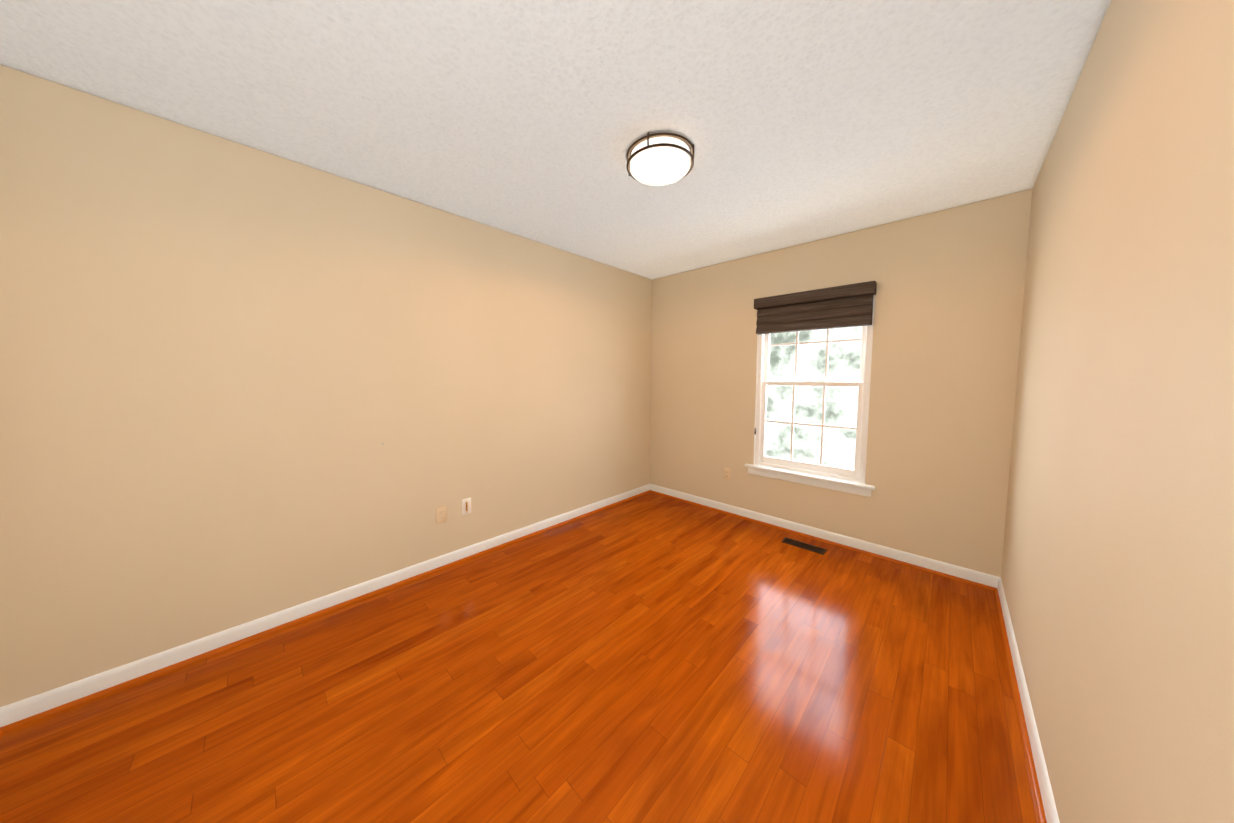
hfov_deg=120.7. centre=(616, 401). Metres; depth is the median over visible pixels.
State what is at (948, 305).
wall
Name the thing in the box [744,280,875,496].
window
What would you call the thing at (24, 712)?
baseboard
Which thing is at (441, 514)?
duplex electrical outlet
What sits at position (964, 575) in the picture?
baseboard
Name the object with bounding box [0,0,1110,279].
ceiling
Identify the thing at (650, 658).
floor
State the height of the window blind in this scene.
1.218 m
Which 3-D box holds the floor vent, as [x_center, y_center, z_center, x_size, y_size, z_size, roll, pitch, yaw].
[1.487,1.146,2.798,0.305,0.005,0.108,4,5,44]
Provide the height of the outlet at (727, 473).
0.114 m
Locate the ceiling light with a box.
[626,132,693,185]
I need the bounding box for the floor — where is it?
[0,492,1036,822]
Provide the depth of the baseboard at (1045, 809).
1.31 m
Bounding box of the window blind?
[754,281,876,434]
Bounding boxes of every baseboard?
[0,484,649,732]
[650,484,1000,590]
[993,578,1059,822]
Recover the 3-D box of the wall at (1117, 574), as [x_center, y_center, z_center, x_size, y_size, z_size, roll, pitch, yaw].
[1.110,0.070,0.663,0.140,2.440,4.210,4,5,44]
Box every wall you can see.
[0,65,651,706]
[650,189,1032,576]
[1001,0,1233,822]
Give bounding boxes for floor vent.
[781,537,826,554]
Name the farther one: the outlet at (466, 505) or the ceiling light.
the outlet at (466, 505)
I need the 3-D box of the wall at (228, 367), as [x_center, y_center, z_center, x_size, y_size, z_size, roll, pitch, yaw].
[-1.015,-0.077,2.689,0.140,2.440,4.210,4,5,44]
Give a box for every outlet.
[436,505,446,523]
[461,498,470,514]
[724,467,730,479]
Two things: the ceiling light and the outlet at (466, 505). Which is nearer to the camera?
the ceiling light

